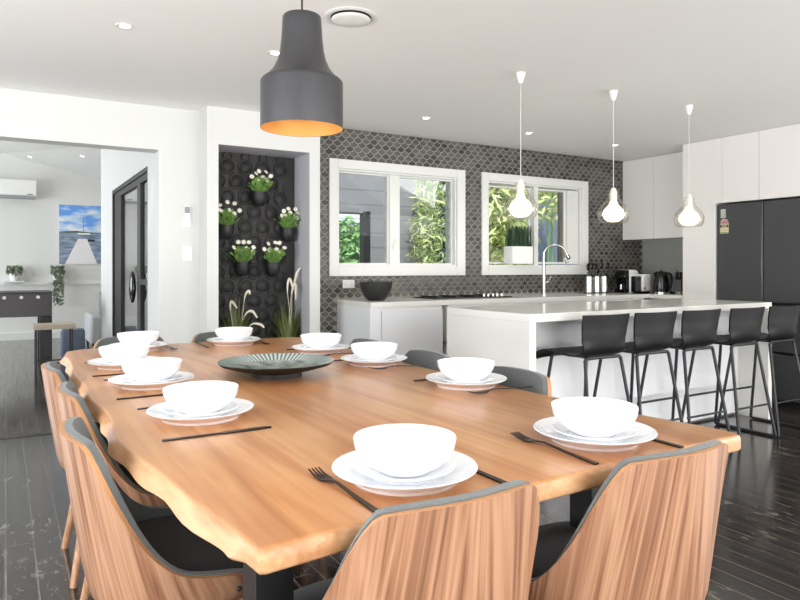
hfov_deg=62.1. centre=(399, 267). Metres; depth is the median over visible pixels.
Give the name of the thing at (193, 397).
bowl
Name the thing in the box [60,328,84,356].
armchair
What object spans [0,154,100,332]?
wall
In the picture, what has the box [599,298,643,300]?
base cabinet
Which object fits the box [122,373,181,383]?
plate
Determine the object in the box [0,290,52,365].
table
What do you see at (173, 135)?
wall
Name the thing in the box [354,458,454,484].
plate
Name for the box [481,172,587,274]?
window
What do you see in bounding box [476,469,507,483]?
knife
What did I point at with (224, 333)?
bowl
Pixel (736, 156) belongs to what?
upper cabinet
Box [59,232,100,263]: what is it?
print
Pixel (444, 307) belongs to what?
base cabinet
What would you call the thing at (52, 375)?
dining chair
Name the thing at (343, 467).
dinner plate
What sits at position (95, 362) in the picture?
dinner plate
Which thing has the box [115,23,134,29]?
recessed light
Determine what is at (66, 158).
ceiling
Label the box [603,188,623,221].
bulb
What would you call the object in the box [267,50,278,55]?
recessed light
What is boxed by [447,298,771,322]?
island countertop
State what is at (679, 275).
espresso machine
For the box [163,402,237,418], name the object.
plate
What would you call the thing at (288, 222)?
flowering plant
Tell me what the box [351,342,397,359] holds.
bowl
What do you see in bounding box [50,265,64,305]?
trailing plant
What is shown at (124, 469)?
seat cushion
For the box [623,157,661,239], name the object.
upper cabinet
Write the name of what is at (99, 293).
cushion
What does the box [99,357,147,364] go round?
plate
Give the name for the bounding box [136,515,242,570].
seat cushion
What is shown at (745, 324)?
bar stool
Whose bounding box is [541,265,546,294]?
tap
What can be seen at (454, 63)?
ceiling
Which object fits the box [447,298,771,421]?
kitchen island
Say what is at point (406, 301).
countertop
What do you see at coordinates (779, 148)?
upper cabinet
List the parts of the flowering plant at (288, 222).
pot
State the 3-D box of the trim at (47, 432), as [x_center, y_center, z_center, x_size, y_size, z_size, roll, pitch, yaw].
[-3.146,1.188,4.412,2.894,0.004,0.080,0,0,-31]
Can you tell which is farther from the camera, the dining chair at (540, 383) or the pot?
the pot
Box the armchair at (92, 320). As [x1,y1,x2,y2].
[84,312,100,348]
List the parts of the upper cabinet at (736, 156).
door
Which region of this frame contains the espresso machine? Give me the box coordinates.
[675,269,682,293]
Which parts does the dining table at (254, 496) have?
leg, leg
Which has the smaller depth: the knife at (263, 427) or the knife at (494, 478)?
the knife at (494, 478)
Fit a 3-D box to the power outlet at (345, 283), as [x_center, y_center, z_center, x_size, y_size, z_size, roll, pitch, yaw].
[-0.449,0.144,5.803,0.116,0.072,0.012,0,0,-31]
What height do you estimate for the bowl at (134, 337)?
0.068 m
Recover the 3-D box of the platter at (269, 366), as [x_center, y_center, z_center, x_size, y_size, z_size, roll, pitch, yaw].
[-0.492,0.400,2.650,0.455,0.060,0.455,0,0,-31]
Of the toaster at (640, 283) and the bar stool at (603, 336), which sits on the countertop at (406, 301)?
the toaster at (640, 283)
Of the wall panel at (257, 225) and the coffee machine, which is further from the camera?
the coffee machine
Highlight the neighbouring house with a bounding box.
[339,173,419,262]
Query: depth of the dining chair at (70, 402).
2.01 m
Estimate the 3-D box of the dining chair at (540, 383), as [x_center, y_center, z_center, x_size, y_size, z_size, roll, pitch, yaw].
[0.252,0.788,2.382,0.530,0.810,0.523,0,0,-31]
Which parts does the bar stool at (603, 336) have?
leg, seat frame, leg, leg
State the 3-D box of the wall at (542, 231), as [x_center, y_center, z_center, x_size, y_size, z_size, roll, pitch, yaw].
[3.361,-0.085,11.184,4.000,2.850,0.200,0,0,-31]
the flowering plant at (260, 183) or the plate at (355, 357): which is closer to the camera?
the plate at (355, 357)
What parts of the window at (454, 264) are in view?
sash, sash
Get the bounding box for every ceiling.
[0,0,799,161]
[0,140,100,179]
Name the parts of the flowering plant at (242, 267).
pot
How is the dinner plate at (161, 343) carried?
on the dining table at (254, 496)
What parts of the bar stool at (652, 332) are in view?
leg, leg, leg, seat frame, leg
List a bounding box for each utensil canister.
[584,275,593,293]
[594,275,600,292]
[601,275,608,292]
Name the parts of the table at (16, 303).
leg, leg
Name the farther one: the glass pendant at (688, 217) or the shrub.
the shrub
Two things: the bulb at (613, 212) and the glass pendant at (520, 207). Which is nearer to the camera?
the glass pendant at (520, 207)
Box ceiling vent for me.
[324,7,377,26]
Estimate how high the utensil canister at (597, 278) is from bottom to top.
0.190 m
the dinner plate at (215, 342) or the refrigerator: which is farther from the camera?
the refrigerator
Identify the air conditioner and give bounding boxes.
[0,178,36,199]
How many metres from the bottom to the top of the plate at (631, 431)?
0.020 m
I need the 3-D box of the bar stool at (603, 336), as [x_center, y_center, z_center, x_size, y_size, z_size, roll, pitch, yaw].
[1.133,0.733,4.077,0.439,0.914,0.509,0,0,-31]
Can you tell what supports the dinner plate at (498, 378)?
on the dining table at (254, 496)
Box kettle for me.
[652,270,672,293]
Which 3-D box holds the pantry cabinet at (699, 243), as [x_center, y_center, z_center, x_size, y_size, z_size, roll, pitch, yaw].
[3.155,-0.008,6.554,0.678,2.396,0.345,0,0,-31]
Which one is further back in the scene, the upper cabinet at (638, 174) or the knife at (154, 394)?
the upper cabinet at (638, 174)
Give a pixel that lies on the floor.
(756, 553)
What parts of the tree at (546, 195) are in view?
stem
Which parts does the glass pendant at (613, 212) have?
lamp shade, cord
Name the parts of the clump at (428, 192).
stem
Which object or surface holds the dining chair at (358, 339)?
on the floor
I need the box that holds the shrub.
[339,215,359,262]
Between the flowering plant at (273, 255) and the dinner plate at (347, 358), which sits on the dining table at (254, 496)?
the dinner plate at (347, 358)
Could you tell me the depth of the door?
6.85 m
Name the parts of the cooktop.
glass plate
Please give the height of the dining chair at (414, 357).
0.810 m
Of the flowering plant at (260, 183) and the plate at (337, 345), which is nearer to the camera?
the plate at (337, 345)
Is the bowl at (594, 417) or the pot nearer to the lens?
the bowl at (594, 417)
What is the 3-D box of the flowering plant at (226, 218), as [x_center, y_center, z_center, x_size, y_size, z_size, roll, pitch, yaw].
[-1.368,-0.382,5.273,0.242,0.315,0.178,0,0,-31]
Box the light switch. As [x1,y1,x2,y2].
[182,246,191,260]
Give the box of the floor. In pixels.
[0,338,799,599]
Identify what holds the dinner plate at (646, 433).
on the dining table at (254, 496)
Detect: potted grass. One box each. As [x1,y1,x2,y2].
[218,290,263,335]
[269,267,301,337]
[504,225,532,263]
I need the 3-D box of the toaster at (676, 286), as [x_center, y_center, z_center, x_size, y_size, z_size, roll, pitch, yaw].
[2.936,0.179,7.151,0.190,0.192,0.140,0,0,-31]
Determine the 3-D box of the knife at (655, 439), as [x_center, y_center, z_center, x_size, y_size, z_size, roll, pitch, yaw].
[0.601,0.428,1.704,0.019,0.004,0.280,0,0,-30]
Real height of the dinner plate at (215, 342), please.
0.030 m
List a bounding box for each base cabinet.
[381,305,442,355]
[442,303,503,354]
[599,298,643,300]
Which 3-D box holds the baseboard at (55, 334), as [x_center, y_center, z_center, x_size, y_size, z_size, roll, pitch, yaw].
[-6.812,1.130,10.591,5.500,0.120,0.030,0,0,-31]
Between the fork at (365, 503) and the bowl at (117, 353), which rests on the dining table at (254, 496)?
the fork at (365, 503)
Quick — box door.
[112,166,147,336]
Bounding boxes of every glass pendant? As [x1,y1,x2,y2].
[504,72,537,218]
[597,90,629,223]
[674,105,703,226]
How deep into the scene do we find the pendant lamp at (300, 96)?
2.47 m
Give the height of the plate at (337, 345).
0.020 m
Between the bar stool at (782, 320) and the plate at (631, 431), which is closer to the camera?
the plate at (631, 431)
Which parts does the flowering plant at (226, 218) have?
pot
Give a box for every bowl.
[98,344,149,362]
[117,331,159,344]
[121,357,181,381]
[162,381,238,414]
[214,327,252,340]
[300,333,341,347]
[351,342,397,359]
[353,424,455,476]
[359,281,392,300]
[437,357,494,381]
[551,397,638,437]
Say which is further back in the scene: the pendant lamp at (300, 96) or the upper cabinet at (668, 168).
the upper cabinet at (668, 168)
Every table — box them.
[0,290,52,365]
[32,322,75,373]
[60,337,740,599]
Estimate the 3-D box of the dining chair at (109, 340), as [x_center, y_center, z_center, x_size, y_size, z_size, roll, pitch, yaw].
[-1.392,0.788,3.520,0.523,0.810,0.530,0,0,-31]
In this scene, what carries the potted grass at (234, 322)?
on the floor
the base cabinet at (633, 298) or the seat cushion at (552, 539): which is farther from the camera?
the base cabinet at (633, 298)
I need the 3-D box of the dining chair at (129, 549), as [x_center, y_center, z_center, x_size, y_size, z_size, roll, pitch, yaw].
[-0.584,0.788,1.717,0.530,0.810,0.523,0,0,-31]
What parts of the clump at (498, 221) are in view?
stem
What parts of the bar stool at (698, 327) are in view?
leg, leg, leg, seat frame, leg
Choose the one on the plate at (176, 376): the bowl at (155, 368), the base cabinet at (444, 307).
the bowl at (155, 368)
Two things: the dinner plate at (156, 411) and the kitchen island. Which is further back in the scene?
the kitchen island
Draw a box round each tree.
[420,180,444,262]
[526,191,557,264]
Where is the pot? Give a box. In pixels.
[504,246,532,263]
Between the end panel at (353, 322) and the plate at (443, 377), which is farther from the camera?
the end panel at (353, 322)
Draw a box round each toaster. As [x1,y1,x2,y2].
[631,274,650,292]
[668,275,680,292]
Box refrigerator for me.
[717,198,799,408]
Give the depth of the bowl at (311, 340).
3.32 m
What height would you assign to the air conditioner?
0.310 m
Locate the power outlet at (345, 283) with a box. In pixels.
[342,280,354,287]
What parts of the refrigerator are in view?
door, door, drawer, drawer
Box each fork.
[308,467,377,512]
[324,353,352,355]
[368,364,426,368]
[467,386,531,393]
[510,431,598,464]
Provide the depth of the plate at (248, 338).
3.67 m
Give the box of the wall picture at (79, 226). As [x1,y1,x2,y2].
[59,205,100,263]
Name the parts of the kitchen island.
panel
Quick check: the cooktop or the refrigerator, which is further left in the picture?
the cooktop
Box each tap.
[541,244,570,294]
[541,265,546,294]
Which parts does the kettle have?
handle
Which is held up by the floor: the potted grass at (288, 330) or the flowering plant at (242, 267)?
the potted grass at (288, 330)
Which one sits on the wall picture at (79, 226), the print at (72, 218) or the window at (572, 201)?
the print at (72, 218)
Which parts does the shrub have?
stem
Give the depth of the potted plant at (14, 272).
10.74 m
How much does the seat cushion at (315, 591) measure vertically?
0.055 m
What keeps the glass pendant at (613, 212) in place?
hanging from the ceiling at (454, 63)
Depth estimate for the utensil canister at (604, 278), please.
7.15 m
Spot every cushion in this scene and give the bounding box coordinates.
[97,292,100,314]
[119,465,144,489]
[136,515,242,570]
[294,578,332,599]
[531,521,576,577]
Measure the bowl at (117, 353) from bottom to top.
0.068 m
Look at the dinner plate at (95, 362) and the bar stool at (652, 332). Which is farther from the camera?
the bar stool at (652, 332)
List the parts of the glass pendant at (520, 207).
cord, lamp shade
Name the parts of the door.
rail, glass pane, handle, rail, glass pane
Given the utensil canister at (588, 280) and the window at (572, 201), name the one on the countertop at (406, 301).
the utensil canister at (588, 280)
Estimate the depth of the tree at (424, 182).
13.48 m
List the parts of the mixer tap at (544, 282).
spout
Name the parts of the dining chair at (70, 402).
leg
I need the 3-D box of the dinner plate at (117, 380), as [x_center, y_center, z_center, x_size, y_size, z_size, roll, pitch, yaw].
[-0.907,0.415,2.432,0.297,0.030,0.297,0,0,-31]
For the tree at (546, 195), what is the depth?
9.57 m
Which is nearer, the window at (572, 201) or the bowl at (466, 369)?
the bowl at (466, 369)
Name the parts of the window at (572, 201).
sash, sash, panel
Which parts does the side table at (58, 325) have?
leg, leg, leg, leg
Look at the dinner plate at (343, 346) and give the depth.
3.29 m
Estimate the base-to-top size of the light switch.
0.116 m
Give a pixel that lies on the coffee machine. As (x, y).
(623, 277)
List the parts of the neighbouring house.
post, wall panel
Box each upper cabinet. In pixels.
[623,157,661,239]
[654,152,682,238]
[715,131,768,203]
[759,124,799,199]
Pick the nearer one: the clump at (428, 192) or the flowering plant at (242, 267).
the flowering plant at (242, 267)
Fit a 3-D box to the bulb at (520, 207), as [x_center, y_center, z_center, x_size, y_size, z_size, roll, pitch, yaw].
[0.743,-0.424,4.093,0.142,0.232,0.142,0,0,-31]
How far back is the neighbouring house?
9.10 m
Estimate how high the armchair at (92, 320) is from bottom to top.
0.660 m
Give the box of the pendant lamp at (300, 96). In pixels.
[260,0,342,136]
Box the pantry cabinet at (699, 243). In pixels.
[683,139,723,299]
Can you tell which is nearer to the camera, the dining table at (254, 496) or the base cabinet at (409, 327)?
the dining table at (254, 496)
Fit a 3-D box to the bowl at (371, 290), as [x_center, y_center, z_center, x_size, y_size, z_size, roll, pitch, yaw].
[-0.202,0.198,5.579,0.280,0.155,0.280,0,0,-31]
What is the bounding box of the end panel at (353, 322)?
[337,304,380,344]
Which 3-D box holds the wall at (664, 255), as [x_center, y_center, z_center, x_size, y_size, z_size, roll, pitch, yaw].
[5.084,-0.010,4.112,0.158,2.400,8.580,0,0,-31]
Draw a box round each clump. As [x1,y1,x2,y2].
[404,179,444,262]
[489,185,543,264]
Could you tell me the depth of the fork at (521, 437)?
1.58 m
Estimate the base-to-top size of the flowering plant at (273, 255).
0.297 m
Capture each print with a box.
[59,205,100,232]
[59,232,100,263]
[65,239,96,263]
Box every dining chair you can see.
[41,362,107,588]
[55,382,168,599]
[58,417,242,599]
[93,336,164,422]
[191,332,251,342]
[294,479,539,599]
[349,338,380,348]
[401,350,450,370]
[491,366,551,395]
[528,440,727,599]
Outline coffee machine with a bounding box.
[615,270,637,292]
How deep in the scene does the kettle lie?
6.96 m
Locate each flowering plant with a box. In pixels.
[218,200,241,238]
[225,239,256,275]
[248,169,274,205]
[263,241,286,275]
[273,207,301,241]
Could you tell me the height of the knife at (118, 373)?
0.004 m
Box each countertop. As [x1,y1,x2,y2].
[337,291,682,307]
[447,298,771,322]
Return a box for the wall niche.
[200,106,319,336]
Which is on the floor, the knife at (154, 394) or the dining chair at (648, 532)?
the dining chair at (648, 532)
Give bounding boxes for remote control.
[182,205,190,226]
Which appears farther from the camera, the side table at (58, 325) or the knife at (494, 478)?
the side table at (58, 325)
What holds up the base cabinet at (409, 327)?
on the floor
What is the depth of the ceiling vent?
3.18 m
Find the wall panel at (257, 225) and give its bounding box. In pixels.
[218,152,293,338]
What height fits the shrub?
2.396 m
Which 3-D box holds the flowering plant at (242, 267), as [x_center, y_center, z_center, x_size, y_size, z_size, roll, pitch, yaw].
[-1.272,-0.080,5.330,0.259,0.295,0.172,0,0,-31]
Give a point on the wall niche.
(227, 130)
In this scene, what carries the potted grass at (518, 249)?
on the window at (572, 201)
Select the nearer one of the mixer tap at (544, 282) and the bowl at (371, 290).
the bowl at (371, 290)
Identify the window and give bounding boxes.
[329,158,464,275]
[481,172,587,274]
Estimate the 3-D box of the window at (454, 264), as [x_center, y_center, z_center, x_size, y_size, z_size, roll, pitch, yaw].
[-0.031,-0.432,6.144,1.440,1.015,0.182,0,0,-31]
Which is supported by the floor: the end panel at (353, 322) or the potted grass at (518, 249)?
the end panel at (353, 322)
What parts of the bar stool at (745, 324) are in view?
leg, leg, leg, seat frame, leg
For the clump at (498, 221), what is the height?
3.183 m
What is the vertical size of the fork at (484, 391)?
0.011 m
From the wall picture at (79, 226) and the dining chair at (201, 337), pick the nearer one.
the dining chair at (201, 337)
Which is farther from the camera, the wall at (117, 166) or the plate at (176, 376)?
the wall at (117, 166)
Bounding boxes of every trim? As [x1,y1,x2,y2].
[0,282,100,284]
[0,431,51,439]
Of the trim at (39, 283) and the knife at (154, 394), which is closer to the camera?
the knife at (154, 394)
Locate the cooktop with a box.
[413,293,512,298]
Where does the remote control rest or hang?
attached to the wall at (173, 135)
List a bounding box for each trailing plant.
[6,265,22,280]
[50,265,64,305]
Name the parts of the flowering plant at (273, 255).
pot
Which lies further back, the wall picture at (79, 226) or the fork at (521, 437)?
the wall picture at (79, 226)
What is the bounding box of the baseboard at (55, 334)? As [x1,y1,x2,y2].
[0,331,60,340]
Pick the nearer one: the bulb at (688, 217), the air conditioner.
the bulb at (688, 217)
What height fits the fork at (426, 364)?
0.011 m
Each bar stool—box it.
[536,313,630,402]
[593,311,683,422]
[637,309,730,431]
[682,307,776,437]
[717,305,799,437]
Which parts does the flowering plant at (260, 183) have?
pot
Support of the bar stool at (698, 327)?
on the floor
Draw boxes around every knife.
[92,373,124,376]
[116,394,162,399]
[162,426,270,441]
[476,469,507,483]
[652,438,683,447]
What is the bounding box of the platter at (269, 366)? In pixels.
[217,353,333,379]
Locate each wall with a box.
[0,88,642,343]
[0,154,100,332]
[101,149,153,338]
[505,193,569,264]
[643,239,682,299]
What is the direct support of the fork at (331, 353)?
on the dining table at (254, 496)
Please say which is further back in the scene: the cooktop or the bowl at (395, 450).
the cooktop
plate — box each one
[87,356,156,369]
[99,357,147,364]
[108,371,194,389]
[109,341,167,350]
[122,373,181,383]
[146,398,253,425]
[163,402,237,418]
[207,336,260,345]
[215,337,252,341]
[292,343,349,354]
[301,344,340,349]
[332,451,477,495]
[341,354,406,366]
[351,355,396,361]
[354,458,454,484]
[425,372,506,389]
[438,374,493,383]
[533,417,657,451]
[552,421,637,442]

